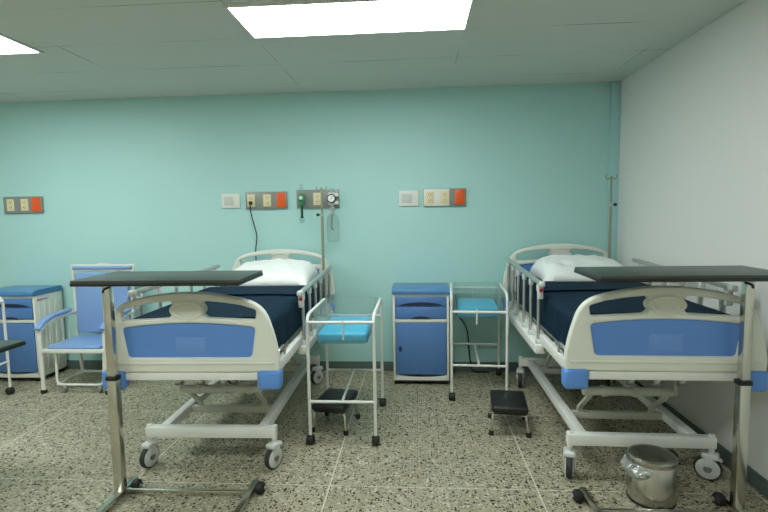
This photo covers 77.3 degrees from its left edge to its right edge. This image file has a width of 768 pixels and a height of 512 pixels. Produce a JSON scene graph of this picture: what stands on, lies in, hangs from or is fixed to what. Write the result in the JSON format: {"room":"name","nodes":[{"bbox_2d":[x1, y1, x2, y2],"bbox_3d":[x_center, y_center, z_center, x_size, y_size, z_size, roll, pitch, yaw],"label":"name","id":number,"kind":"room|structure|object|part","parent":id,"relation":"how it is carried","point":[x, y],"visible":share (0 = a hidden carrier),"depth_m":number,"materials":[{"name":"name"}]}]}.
{"room":"hospital room","nodes":[
{"label":"hospital room","id":0,"kind":"room"},
{"bbox_2d":[0,82,610,361],"bbox_3d":[-1.450,-0.204,4.787,7.465,2.710,0.120,-1,5,4],"label":"wall","id":1,"kind":"structure","parent":0,"point":[141,182],"depth_m":4.64,"materials":[{"name":"teal paint"}]},
{"bbox_2d":[3,196,43,213],"bbox_3d":[-3.628,-0.514,4.828,0.410,0.166,0.032,-1,5,4],"label":"outlet panel","id":2,"kind":"object","parent":1,"relation":"attached to","point":[28,204],"visible":1,"depth_m":4.82,"materials":[{"name":"grey metal"}]},
{"bbox_2d":[6,199,14,210],"bbox_3d":[-3.754,-0.512,4.826,0.078,0.118,0.008,-1,5,4],"label":"outlet","id":3,"kind":"object","parent":2,"relation":"attached to","point":[10,203],"depth_m":4.82,"materials":[{"name":"beige plastic"}]},
{"bbox_2d":[20,199,28,210],"bbox_3d":[-3.606,-0.513,4.816,0.078,0.118,0.008,-1,5,4],"label":"outlet","id":4,"kind":"object","parent":2,"relation":"attached to","point":[24,203],"depth_m":4.81,"materials":[{"name":"beige plastic"}]},
{"bbox_2d":[222,194,239,207],"bbox_3d":[-1.495,-0.538,4.690,0.181,0.138,0.021,-1,5,4],"label":"wall plate","id":5,"kind":"object","parent":1,"relation":"attached to","point":[228,200],"visible":1,"depth_m":4.68,"materials":[{"name":"white plastic"}]},
{"bbox_2d":[245,191,287,208],"bbox_3d":[-1.141,-0.540,4.660,0.410,0.167,0.032,-1,5,4],"label":"outlet panel","id":6,"kind":"object","parent":1,"relation":"attached to","point":[260,200],"visible":1,"depth_m":4.65,"materials":[{"name":"grey metal"}]},
{"bbox_2d":[247,194,254,206],"bbox_3d":[-1.289,-0.537,4.659,0.078,0.118,0.008,-1,5,4],"label":"outlet","id":7,"kind":"object","parent":6,"relation":"attached to","point":[250,197],"depth_m":4.66,"materials":[{"name":"beige plastic"}]},
{"bbox_2d":[249,201,256,260],"bbox_3d":[-1.159,0.311,4.704,0.266,1.688,0.039,-1,5,4],"label":"power cord","id":8,"kind":"object","parent":6,"relation":"hanging from","point":[250,202],"visible":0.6,"depth_m":4.67,"materials":[{"name":"black rubber"}]},
{"bbox_2d":[263,194,270,206],"bbox_3d":[-1.132,-0.539,4.649,0.078,0.118,0.008,-1,5,4],"label":"outlet","id":9,"kind":"object","parent":6,"relation":"attached to","point":[266,197],"depth_m":4.65,"materials":[{"name":"beige plastic"}]},
{"bbox_2d":[65,360,530,371],"bbox_3d":[-1.475,1.105,4.840,7.180,0.095,0.012,-1,5,4],"label":"baseboard","id":10,"kind":"structure","parent":1,"relation":"attached to","point":[71,364],"depth_m":4.75,"materials":[{"name":"plastic"}]},
{"bbox_2d":[297,189,339,208],"bbox_3d":[-0.636,-0.550,4.625,0.412,0.177,0.032,-1,5,4],"label":"outlet panel","id":11,"kind":"object","parent":1,"relation":"attached to","point":[312,197],"visible":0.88,"depth_m":4.62,"materials":[{"name":"grey metal"}]},
{"bbox_2d":[298,194,304,217],"bbox_3d":[-0.789,-0.502,4.597,0.062,0.365,0.070,-1,5,4],"label":"oxygen flowmeter","id":12,"kind":"object","parent":11,"relation":"attached to","point":[301,197],"visible":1,"depth_m":4.59,"materials":[{"name":"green plastic"}]},
{"bbox_2d":[313,193,320,204],"bbox_3d":[-0.641,-0.549,4.615,0.078,0.118,0.008,-1,5,4],"label":"outlet","id":13,"kind":"object","parent":11,"relation":"attached to","point":[316,196],"depth_m":4.61,"materials":[{"name":"beige plastic"}]},
{"bbox_2d":[327,192,338,241],"bbox_3d":[-0.486,-0.390,4.556,0.116,0.510,0.129,-1,5,4],"label":"suction regulator","id":14,"kind":"object","parent":1,"relation":"attached to","point":[331,198],"visible":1,"depth_m":4.56,"materials":[{"name":"grey plastic"}]},
{"bbox_2d":[399,191,418,205],"bbox_3d":[0.237,-0.549,4.573,0.188,0.145,0.021,-1,5,4],"label":"wall plate","id":15,"kind":"object","parent":1,"relation":"attached to","point":[406,198],"visible":1,"depth_m":4.56,"materials":[{"name":"white plastic"}]},
{"bbox_2d":[423,188,465,206],"bbox_3d":[0.574,-0.555,4.544,0.400,0.166,0.032,-1,5,4],"label":"outlet panel","id":16,"kind":"object","parent":1,"relation":"attached to","point":[447,196],"visible":1,"depth_m":4.53,"materials":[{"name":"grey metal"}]},
{"bbox_2d":[425,191,433,203],"bbox_3d":[0.432,-0.553,4.543,0.078,0.118,0.008,-1,5,4],"label":"outlet","id":17,"kind":"object","parent":16,"relation":"attached to","point":[429,195],"depth_m":4.54,"materials":[{"name":"beige plastic"}]},
{"bbox_3d":[0.497,-0.554,4.542,0.240,0.158,0.004,-1,5,4],"label":"plate","id":18,"kind":"part","parent":16,"relation":"part of","materials":[{"name":"white plastic"}]},
{"bbox_2d":[441,191,448,203],"bbox_3d":[0.573,-0.554,4.534,0.078,0.118,0.008,-1,5,4],"label":"outlet","id":19,"kind":"object","parent":16,"relation":"attached to","point":[444,194],"depth_m":4.53,"materials":[{"name":"beige plastic"}]},
{"bbox_2d":[449,301,488,372],"bbox_3d":[0.817,0.782,4.634,0.394,0.696,0.036,0,5,8],"label":"cord","id":20,"kind":"object","parent":1,"relation":"hanging from","point":[449,301],"visible":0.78,"depth_m":4.63,"materials":[{"name":"black rubber"}]},
{"bbox_2d":[607,81,620,260],"bbox_3d":[2.127,-0.235,4.471,0.085,2.710,0.030,-1,5,4],"label":"trim","id":21,"kind":"structure","parent":1,"relation":"attached to","point":[615,100],"depth_m":4.40,"materials":[{"name":"teal paint"}]},
{"bbox_2d":[0,0,745,102],"bbox_3d":[-1.673,-1.334,1.662,7.465,0.100,6.120,-1,5,4],"label":"ceiling","id":22,"kind":"structure","parent":0,"point":[92,49],"depth_m":3.39,"materials":[{"name":"paint"}]},
{"bbox_2d":[0,33,43,54],"bbox_3d":[-3.077,-1.384,3.115,1.386,0.012,0.546,-1,5,4],"label":"recessed light","id":23,"kind":"object","parent":22,"relation":"in","point":[8,45],"visible":1,"depth_m":3.24,"materials":[{"name":"white plastic"}]},
{"bbox_2d":[0,36,35,53],"bbox_3d":[-3.077,-1.385,3.115,1.350,0.008,0.510,-1,5,4],"label":"diffuser","id":24,"kind":"object","parent":23,"relation":"attached to","point":[8,45],"depth_m":3.22,"materials":[{"name":"white plastic"}]},
{"bbox_2d":[223,0,474,38],"bbox_3d":[-0.181,-1.407,2.842,1.381,0.012,0.491,-1,5,4],"label":"recessed light","id":25,"kind":"object","parent":22,"relation":"in","point":[313,18],"visible":1,"depth_m":2.81,"materials":[{"name":"white plastic"}]},
{"bbox_2d":[0,369,767,511],"bbox_3d":[-1.627,1.464,1.910,7.465,0.100,6.120,-1,5,4],"label":"floor","id":26,"kind":"structure","parent":0,"point":[435,452],"depth_m":3.12,"materials":[{"name":"stone"}]},
{"bbox_2d":[0,296,14,394],"bbox_3d":[-3.682,0.809,4.041,0.726,0.896,0.496,-1,5,4],"label":"bassinet","id":27,"kind":"object","parent":26,"relation":"on","point":[9,390],"visible":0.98,"depth_m":4.24,"materials":[{"name":"white metal"}]},
{"bbox_2d":[0,340,25,352],"bbox_3d":[-2.710,0.952,2.839,0.874,0.792,0.520,-1,5,4],"label":"table","id":28,"kind":"object","parent":26,"relation":"on","point":[5,345],"visible":1,"depth_m":2.95,"materials":[{"name":"grey laminate"}]},
{"bbox_2d":[0,285,66,380],"bbox_3d":[-3.521,0.752,4.728,0.514,0.883,0.383,-1,5,4],"label":"base cabinet","id":29,"kind":"object","parent":26,"relation":"on","point":[25,306],"visible":0.84,"depth_m":4.57,"materials":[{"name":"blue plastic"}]},
{"bbox_2d":[0,299,32,307],"bbox_3d":[-3.538,0.445,4.537,0.450,0.086,0.020,-1,5,4],"label":"drawer","id":30,"kind":"object","parent":29,"relation":"on","point":[9,303],"depth_m":4.52,"materials":[{"name":"blue plastic"}]},
{"bbox_3d":[-3.536,0.546,4.546,0.450,0.109,0.020,-1,5,4],"label":"drawer","id":31,"kind":"part","parent":29,"relation":"part of","materials":[{"name":"blue plastic"}]},
{"bbox_3d":[-3.530,0.874,4.575,0.450,0.473,0.020,-1,5,4],"label":"door","id":32,"kind":"part","parent":29,"relation":"part of","materials":[{"name":"blue plastic"}]},
{"bbox_3d":[-3.528,0.338,4.691,0.514,0.052,0.383,-1,5,4],"label":"lid","id":33,"kind":"part","parent":29,"relation":"part of","materials":[{"name":"blue plastic"}]},
{"bbox_2d":[34,263,134,394],"bbox_3d":[-2.729,0.645,4.456,0.656,1.119,0.546,-1,5,4],"label":"chair","id":34,"kind":"object","parent":26,"relation":"on","point":[88,307],"visible":0.65,"depth_m":4.61,"materials":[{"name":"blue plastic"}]},
{"bbox_3d":[-3.026,0.863,4.468,0.034,0.632,0.455,-1,5,4],"label":"arm frame","id":35,"kind":"part","parent":34,"relation":"part of","materials":[{"name":"beige plastic"}]},
{"bbox_3d":[-2.727,0.820,4.463,0.624,0.034,0.487,-1,5,4],"label":"seat frame","id":36,"kind":"part","parent":34,"relation":"part of","materials":[{"name":"beige plastic"}]},
{"bbox_3d":[-2.728,0.791,4.449,0.494,0.034,0.440,-1,5,4],"label":"seat","id":37,"kind":"part","parent":34,"relation":"part of","materials":[{"name":"blue leather"}]},
{"bbox_3d":[-3.006,0.960,4.744,0.026,0.393,0.066,-1,5,4],"label":"leg","id":38,"kind":"part","parent":34,"relation":"part of","materials":[{"name":"beige plastic"}]},
{"bbox_3d":[-2.701,0.990,4.434,0.475,0.308,0.361,-1,5,4],"label":"footrest frame","id":39,"kind":"part","parent":34,"relation":"part of","materials":[{"name":"beige plastic"}]},
{"bbox_3d":[-2.718,0.428,4.658,0.652,0.697,0.058,-1,5,4],"label":"frame","id":40,"kind":"part","parent":34,"relation":"part of","materials":[{"name":"beige plastic"}]},
{"bbox_3d":[-2.718,0.452,4.648,0.530,0.580,0.067,-1,5,4],"label":"backrest","id":41,"kind":"part","parent":34,"relation":"part of","materials":[{"name":"blue leather"}]},
{"bbox_3d":[-2.429,0.857,4.428,0.034,0.632,0.455,-1,5,4],"label":"arm frame","id":42,"kind":"part","parent":34,"relation":"part of","materials":[{"name":"white metal"}]},
{"bbox_2d":[70,270,265,511],"bbox_3d":[-1.123,0.726,2.550,0.889,1.240,0.520,-1,5,4],"label":"table","id":43,"kind":"object","parent":26,"relation":"on","point":[107,281],"visible":1,"depth_m":2.59,"materials":[{"name":"silver metal"}]},
{"bbox_2d":[102,249,334,468],"bbox_3d":[-1.020,0.633,3.644,1.027,1.230,2.027,-1,5,3],"label":"hospital bed","id":44,"kind":"object","parent":26,"relation":"on","point":[188,344],"visible":0.82,"depth_m":2.65,"materials":[{"name":"grey plastic"}]},
{"bbox_3d":[-1.520,0.448,3.010,0.022,0.440,0.023,-1,5,3],"label":"rail post","id":45,"kind":"part","parent":44,"relation":"part of","materials":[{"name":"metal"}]},
{"bbox_3d":[-1.497,0.157,3.583,0.034,0.048,1.325,-1,5,3],"label":"rail","id":46,"kind":"part","parent":44,"relation":"part of","materials":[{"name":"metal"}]},
{"bbox_3d":[-1.069,0.462,2.648,0.752,0.204,0.020,-1,5,3],"label":"blue panel","id":47,"kind":"part","parent":44,"relation":"part of","materials":[{"name":"blue plastic"}]},
{"bbox_3d":[-1.062,0.490,2.640,0.170,0.088,0.004,-1,5,3],"label":"embossed plate","id":48,"kind":"part","parent":44,"relation":"part of","materials":[{"name":"blue plastic"}]},
{"bbox_3d":[-1.070,0.419,2.645,0.997,0.448,0.046,-1,5,3],"label":"footboard","id":49,"kind":"part","parent":44,"relation":"part of","materials":[{"name":"beige plastic"}]},
{"bbox_3d":[-1.281,0.947,3.239,0.036,0.215,0.220,-1,5,3],"label":"lift arm","id":50,"kind":"part","parent":44,"relation":"part of","materials":[{"name":"grey paint"}]},
{"bbox_3d":[-1.033,1.019,3.695,0.818,0.092,1.510,-1,5,3],"label":"frame","id":51,"kind":"part","parent":44,"relation":"part of","materials":[{"name":"white metal"}]},
{"bbox_3d":[-0.831,0.941,3.217,0.036,0.215,0.220,-1,5,3],"label":"lift arm","id":52,"kind":"part","parent":44,"relation":"part of","materials":[{"name":"grey paint"}]},
{"bbox_3d":[-0.981,0.156,4.582,1.027,0.448,0.046,-1,5,3],"label":"headboard","id":53,"kind":"part","parent":44,"relation":"part of","materials":[{"name":"beige plastic"}]},
{"bbox_2d":[248,281,322,318],"bbox_3d":[-1.023,0.409,3.636,0.836,0.223,1.762,-1,5,3],"label":"mattress","id":54,"kind":"object","parent":44,"relation":"on","point":[312,288],"visible":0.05,"depth_m":4.21,"materials":[{"name":"blue fabric"}]},
{"bbox_2d":[133,286,313,346],"bbox_3d":[-1.039,0.405,3.320,0.897,0.237,1.100,-1,5,3],"label":"blanket","id":55,"kind":"object","parent":54,"relation":"on","point":[281,304],"visible":0.62,"depth_m":3.18,"materials":[{"name":"blue fabric"}]},
{"bbox_2d":[221,258,317,286],"bbox_3d":[-0.971,0.142,4.153,0.740,0.214,0.560,-1,5,3],"label":"pillow","id":56,"kind":"object","parent":54,"relation":"on","point":[276,272],"visible":0.7,"depth_m":4.01,"materials":[{"name":"white fabric"}]},
{"bbox_3d":[-0.790,0.862,4.103,0.036,0.215,0.200,-1,5,3],"label":"lift arm","id":57,"kind":"part","parent":44,"relation":"part of","materials":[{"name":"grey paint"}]},
{"bbox_3d":[-0.567,0.438,3.367,0.022,0.366,0.023,-1,5,3],"label":"rail post","id":58,"kind":"part","parent":44,"relation":"part of","materials":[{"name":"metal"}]},
{"bbox_3d":[-1.021,0.546,3.644,0.924,0.103,1.880,-1,5,3],"label":"frame","id":59,"kind":"part","parent":44,"relation":"part of","materials":[{"name":"white metal"}]},
{"bbox_3d":[-0.556,0.414,3.597,0.022,0.372,0.023,-1,5,3],"label":"rail post","id":60,"kind":"part","parent":44,"relation":"part of","materials":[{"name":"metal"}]},
{"bbox_3d":[-0.545,0.391,3.828,0.022,0.379,0.023,-1,5,3],"label":"rail post","id":61,"kind":"part","parent":44,"relation":"part of","materials":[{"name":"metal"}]},
{"bbox_3d":[-0.543,0.178,3.928,0.034,0.065,1.296,-1,5,3],"label":"rail","id":62,"kind":"part","parent":44,"relation":"part of","materials":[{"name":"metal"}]},
{"bbox_3d":[-0.535,0.598,3.977,0.060,0.058,1.310,-1,5,3],"label":"rail","id":63,"kind":"part","parent":44,"relation":"part of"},
{"bbox_3d":[-0.534,0.367,4.058,0.022,0.386,0.023,-1,5,3],"label":"rail post","id":64,"kind":"part","parent":44,"relation":"part of","materials":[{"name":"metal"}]},
{"bbox_2d":[316,186,326,297],"bbox_3d":[-0.573,-0.118,4.479,0.104,1.057,0.033,-1,5,4],"label":"pole","id":65,"kind":"object","parent":44,"relation":"attached to","point":[321,214],"visible":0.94,"depth_m":4.46,"materials":[{"name":"metal"}]},
{"bbox_3d":[-0.524,0.343,4.289,0.022,0.392,0.023,-1,5,3],"label":"rail post","id":66,"kind":"part","parent":44,"relation":"part of","materials":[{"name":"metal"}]},
{"bbox_3d":[-0.513,0.319,4.519,0.022,0.399,0.023,-1,5,3],"label":"rail post","id":67,"kind":"part","parent":44,"relation":"part of","materials":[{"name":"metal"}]},
{"bbox_2d":[312,388,359,435],"bbox_3d":[-0.356,1.142,3.547,0.289,0.213,0.340,0,5,14],"label":"step stool","id":68,"kind":"object","parent":26,"relation":"on","point":[330,393],"visible":0.8,"depth_m":3.43,"materials":[{"name":"black plastic"}]},
{"bbox_3d":[-0.484,1.168,3.437,0.083,0.146,0.034,-1,5,1],"label":"leg","id":69,"kind":"part","parent":68,"relation":"part of","materials":[{"name":"silver metal"}]},
{"bbox_3d":[-0.356,1.089,3.542,0.220,0.017,0.304,0,5,14],"label":"step frame","id":70,"kind":"part","parent":68,"relation":"part of","materials":[{"name":"silver metal"}]},
{"bbox_3d":[-0.292,1.169,3.391,0.083,0.146,0.034,1,6,26],"label":"leg","id":71,"kind":"part","parent":68,"relation":"part of","materials":[{"name":"silver metal"}]},
{"bbox_3d":[-0.229,1.145,3.650,0.083,0.146,0.034,-1,5,1],"label":"leg","id":72,"kind":"part","parent":68,"relation":"part of","materials":[{"name":"silver metal"}]},
{"bbox_2d":[305,298,385,444],"bbox_3d":[-0.261,0.797,3.534,0.496,0.896,0.726,-1,5,4],"label":"bassinet","id":73,"kind":"object","parent":26,"relation":"on","point":[355,327],"visible":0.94,"depth_m":3.25,"materials":[{"name":"white metal"}]},
{"bbox_3d":[-0.483,0.773,3.543,0.023,0.842,0.683,-1,5,4],"label":"frame","id":74,"kind":"part","parent":73,"relation":"part of","materials":[{"name":"white metal"}]},
{"bbox_3d":[-0.289,0.439,3.168,0.444,0.023,0.023,-1,5,4],"label":"rail","id":75,"kind":"part","parent":73,"relation":"part of","materials":[{"name":"white metal"}]},
{"bbox_3d":[-0.281,0.977,3.215,0.444,0.020,0.020,-1,5,4],"label":"rail","id":76,"kind":"part","parent":73,"relation":"part of","materials":[{"name":"white metal"}]},
{"bbox_3d":[-0.266,0.529,3.506,0.344,0.068,0.540,-1,5,4],"label":"crib mattress","id":77,"kind":"part","parent":73,"relation":"part of","materials":[{"name":"plastic"}]},
{"bbox_3d":[-0.244,0.476,3.832,0.444,0.023,0.023,-1,5,4],"label":"rail","id":78,"kind":"part","parent":73,"relation":"part of","materials":[{"name":"white metal"}]},
{"bbox_3d":[-0.237,0.918,3.871,0.444,0.020,0.020,-1,5,4],"label":"rail","id":79,"kind":"part","parent":73,"relation":"part of","materials":[{"name":"white metal"}]},
{"bbox_2d":[369,300,376,337],"bbox_3d":[-0.267,0.461,3.500,0.406,0.213,0.632,-1,5,4],"label":"tub","id":80,"kind":"object","parent":73,"relation":"in","point":[371,316],"depth_m":3.39,"materials":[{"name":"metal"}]},
{"bbox_3d":[-0.040,0.768,3.513,0.023,0.842,0.683,-1,5,4],"label":"frame","id":81,"kind":"part","parent":73,"relation":"part of","materials":[{"name":"white metal"}]},
{"bbox_2d":[392,283,449,383],"bbox_3d":[0.344,0.711,4.467,0.514,0.883,0.383,-1,5,4],"label":"bedside cabinet","id":82,"kind":"object","parent":26,"relation":"on","point":[420,310],"visible":1,"depth_m":4.30,"materials":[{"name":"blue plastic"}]},
{"bbox_2d":[395,297,445,305],"bbox_3d":[0.327,0.404,4.276,0.450,0.086,0.020,-1,5,4],"label":"drawer","id":83,"kind":"object","parent":82,"relation":"on","point":[400,301],"depth_m":4.26,"materials":[{"name":"blue plastic"}]},
{"bbox_3d":[0.337,0.297,4.430,0.514,0.052,0.383,-1,5,4],"label":"lid","id":84,"kind":"part","parent":82,"relation":"part of","materials":[{"name":"blue plastic"}]},
{"bbox_3d":[0.329,0.505,4.285,0.450,0.109,0.020,-1,5,4],"label":"drawer","id":85,"kind":"part","parent":82,"relation":"part of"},
{"bbox_3d":[0.335,0.833,4.314,0.450,0.473,0.020,-1,5,4],"label":"door","id":86,"kind":"part","parent":82,"relation":"part of","materials":[{"name":"blue plastic"}]},
{"bbox_2d":[449,283,508,400],"bbox_3d":[0.820,0.718,4.233,0.496,0.896,0.726,0,5,8],"label":"bassinet","id":87,"kind":"object","parent":26,"relation":"on","point":[466,307],"visible":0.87,"depth_m":3.96,"materials":[{"name":"white metal"}]},
{"bbox_3d":[0.600,0.691,4.264,0.023,0.842,0.683,0,5,8],"label":"frame","id":88,"kind":"part","parent":87,"relation":"part of","materials":[{"name":"white metal"}]},
{"bbox_3d":[0.859,0.300,4.528,0.444,0.023,0.023,0,5,8],"label":"rail","id":89,"kind":"part","parent":87,"relation":"part of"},
{"bbox_3d":[0.867,0.838,4.575,0.444,0.020,0.020,0,5,8],"label":"rail","id":90,"kind":"part","parent":87,"relation":"part of","materials":[{"name":"white metal"}]},
{"bbox_3d":[0.816,0.449,4.213,0.344,0.068,0.540,0,5,8],"label":"crib mattress","id":91,"kind":"part","parent":87,"relation":"part of","materials":[{"name":"plastic"}]},
{"bbox_3d":[0.778,0.897,3.924,0.444,0.020,0.020,0,5,8],"label":"rail","id":92,"kind":"part","parent":87,"relation":"part of","materials":[{"name":"white metal"}]},
{"bbox_3d":[0.770,0.455,3.885,0.444,0.023,0.023,0,5,8],"label":"rail","id":93,"kind":"part","parent":87,"relation":"part of","materials":[{"name":"white metal"}]},
{"bbox_3d":[1.040,0.690,4.204,0.023,0.842,0.683,0,5,8],"label":"frame","id":94,"kind":"part","parent":87,"relation":"part of","materials":[{"name":"white metal"}]},
{"bbox_2d":[487,390,530,437],"bbox_3d":[0.897,1.129,3.462,0.289,0.213,0.340,0,5,11],"label":"step stool","id":95,"kind":"object","parent":26,"relation":"on","point":[502,402],"visible":1,"depth_m":3.34,"materials":[{"name":"black plastic"}]},
{"bbox_3d":[0.775,1.156,3.346,0.083,0.146,0.034,-1,5,-1],"label":"leg","id":96,"kind":"part","parent":95,"relation":"part of","materials":[{"name":"silver metal"}]},
{"bbox_3d":[0.897,1.076,3.458,0.220,0.017,0.304,0,5,11],"label":"step frame","id":97,"kind":"part","parent":95,"relation":"part of","materials":[{"name":"silver metal"}]},
{"bbox_3d":[0.969,1.156,3.310,0.083,0.146,0.034,1,5,23],"label":"leg","id":98,"kind":"part","parent":95,"relation":"part of","materials":[{"name":"silver metal"}]},
{"bbox_2d":[502,243,767,479],"bbox_3d":[1.531,0.596,3.470,1.027,1.250,2.027,0,5,5],"label":"hospital bed","id":99,"kind":"object","parent":26,"relation":"on","point":[663,341],"visible":0.86,"depth_m":2.50,"materials":[{"name":"grey plastic"}]},
{"bbox_3d":[1.141,0.264,4.404,0.022,0.438,0.023,-1,5,5],"label":"rail post","id":100,"kind":"part","parent":99,"relation":"part of","materials":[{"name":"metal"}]},
{"bbox_3d":[1.120,0.289,4.168,0.022,0.432,0.023,-1,5,5],"label":"rail post","id":101,"kind":"part","parent":99,"relation":"part of","materials":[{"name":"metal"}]},
{"bbox_3d":[1.100,0.313,3.932,0.022,0.425,0.023,-1,5,5],"label":"rail post","id":102,"kind":"part","parent":99,"relation":"part of","materials":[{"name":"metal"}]},
{"bbox_3d":[1.086,0.105,3.797,0.034,0.064,1.326,-1,5,5],"label":"rail","id":103,"kind":"part","parent":99,"relation":"part of","materials":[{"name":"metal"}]},
{"bbox_3d":[1.079,0.338,3.696,0.022,0.419,0.023,-1,5,5],"label":"rail post","id":104,"kind":"part","parent":99,"relation":"part of","materials":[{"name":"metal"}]},
{"bbox_3d":[1.095,0.564,3.851,0.060,0.058,1.340,-1,5,5],"label":"rail","id":105,"kind":"part","parent":99,"relation":"part of","materials":[{"name":"white metal"}]},
{"bbox_3d":[1.610,0.151,4.409,0.752,0.204,0.020,-1,5,5],"label":"blue panel","id":106,"kind":"part","parent":99,"relation":"part of","materials":[{"name":"blue plastic"}]},
{"bbox_3d":[1.059,0.362,3.461,0.022,0.412,0.023,-1,5,5],"label":"rail post","id":107,"kind":"part","parent":99,"relation":"part of","materials":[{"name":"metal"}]},
{"bbox_3d":[1.530,0.502,3.470,0.924,0.103,1.880,-1,5,5],"label":"frame","id":108,"kind":"part","parent":99,"relation":"part of","materials":[{"name":"white metal"}]},
{"bbox_3d":[1.038,0.386,3.225,0.022,0.406,0.023,-1,5,5],"label":"rail post","id":109,"kind":"part","parent":99,"relation":"part of","materials":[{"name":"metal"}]},
{"bbox_3d":[1.347,0.843,3.925,0.036,0.215,0.200,-1,5,5],"label":"lift arm","id":110,"kind":"part","parent":99,"relation":"part of","materials":[{"name":"grey paint"}]},
{"bbox_3d":[1.609,0.109,4.405,1.027,0.448,0.046,-1,5,5],"label":"headboard","id":111,"kind":"part","parent":99,"relation":"part of","materials":[{"name":"beige plastic"}]},
{"bbox_2d":[515,276,598,314],"bbox_3d":[1.529,0.365,3.462,0.836,0.223,1.762,-1,5,5],"label":"mattress","id":112,"kind":"object","parent":99,"relation":"on","point":[521,279],"visible":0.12,"depth_m":4.08,"materials":[{"name":"blue fabric"}]},
{"bbox_2d":[530,254,622,281],"bbox_3d":[1.634,0.102,3.975,0.740,0.203,0.560,0,5,5],"label":"pillow","id":113,"kind":"object","parent":112,"relation":"on","point":[551,268],"visible":0.66,"depth_m":3.88,"materials":[{"name":"white fabric"}]},
{"bbox_2d":[526,281,729,344],"bbox_3d":[1.500,0.359,3.147,0.898,0.238,1.100,-1,5,5],"label":"blanket","id":114,"kind":"object","parent":112,"relation":"on","point":[559,304],"visible":0.62,"depth_m":3.03,"materials":[{"name":"blue fabric"}]},
{"bbox_3d":[1.271,0.922,3.042,0.036,0.215,0.220,-1,5,5],"label":"lift arm","id":115,"kind":"part","parent":99,"relation":"part of","materials":[{"name":"grey paint"}]},
{"bbox_2d":[606,175,616,258],"bbox_3d":[2.018,-0.176,4.284,0.104,1.087,0.033,-1,5,4],"label":"pole","id":116,"kind":"object","parent":99,"relation":"attached to","point":[611,204],"visible":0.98,"depth_m":4.26,"materials":[{"name":"metal"}]},
{"bbox_3d":[1.536,0.995,3.488,0.818,0.092,1.510,-1,5,5],"label":"frame","id":117,"kind":"part","parent":99,"relation":"part of","materials":[{"name":"white metal"}]},
{"bbox_3d":[1.719,0.918,3.002,0.036,0.215,0.220,-1,5,5],"label":"lift arm","id":118,"kind":"part","parent":99,"relation":"part of","materials":[{"name":"grey paint"}]},
{"bbox_3d":[1.442,0.375,2.473,0.997,0.448,0.046,-1,5,5],"label":"footboard","id":119,"kind":"part","parent":99,"relation":"part of","materials":[{"name":"beige plastic"}]},
{"bbox_3d":[1.443,0.418,2.477,0.752,0.204,0.020,-1,5,5],"label":"blue panel","id":120,"kind":"part","parent":99,"relation":"part of","materials":[{"name":"blue plastic"}]},
{"bbox_3d":[1.449,0.446,2.468,0.170,0.088,0.004,0,5,5],"label":"embossed plate","id":121,"kind":"part","parent":99,"relation":"part of","materials":[{"name":"blue plastic"}]},
{"bbox_3d":[1.740,0.715,2.881,0.012,0.238,0.060,-1,5,5],"label":"hanger plate","id":122,"kind":"part","parent":99,"relation":"part of","materials":[{"name":"grey paint"}]},
{"bbox_3d":[1.980,0.103,3.281,0.034,0.059,1.256,-1,5,5],"label":"rail","id":123,"kind":"part","parent":99,"relation":"part of","materials":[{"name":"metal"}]},
{"bbox_3d":[1.955,0.374,2.967,0.022,0.446,0.023,-1,5,5],"label":"rail post","id":124,"kind":"part","parent":99,"relation":"part of","materials":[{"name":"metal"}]},
{"bbox_3d":[1.936,0.397,2.745,0.022,0.441,0.023,-1,5,5],"label":"rail post","id":125,"kind":"part","parent":99,"relation":"part of","materials":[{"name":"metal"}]},
{"bbox_2d":[626,444,677,508],"bbox_3d":[1.431,1.172,2.569,0.238,0.266,0.240,3,6,34],"label":"pedal bin","id":126,"kind":"object","parent":26,"relation":"on","point":[644,489],"visible":0.88,"depth_m":2.49,"materials":[{"name":"silver metal"}]},
{"bbox_3d":[1.430,1.062,2.561,0.238,0.046,0.238,-1,5,4],"label":"lid","id":127,"kind":"part","parent":126,"relation":"part of","materials":[{"name":"silver metal"}]},
{"bbox_2d":[571,265,767,511],"bbox_3d":[1.439,0.697,2.368,0.911,1.245,0.520,-1,5,4],"label":"table","id":128,"kind":"object","parent":26,"relation":"on","point":[747,275],"visible":1,"depth_m":2.37,"materials":[{"name":"silver metal"}]},
{"bbox_3d":[1.700,0.134,2.227,0.022,0.022,0.097,1,5,19],"label":"release lever","id":129,"kind":"part","parent":128,"relation":"part of","materials":[{"name":"black plastic"}]},
{"bbox_2d":[617,0,767,479],"bbox_3d":[2.034,0.026,1.537,0.120,2.710,5.920,-1,5,4],"label":"wall","id":130,"kind":"structure","parent":0,"point":[693,190],"depth_m":3.09,"materials":[{"name":"white paint"}]},
{"bbox_2d":[635,380,767,498],"bbox_3d":[1.986,1.334,1.607,0.012,0.095,5.820,-1,5,4],"label":"baseboard","id":131,"kind":"structure","parent":130,"relation":"attached to","point":[753,478],"depth_m":2.89,"materials":[{"name":"plastic"}]}
]}

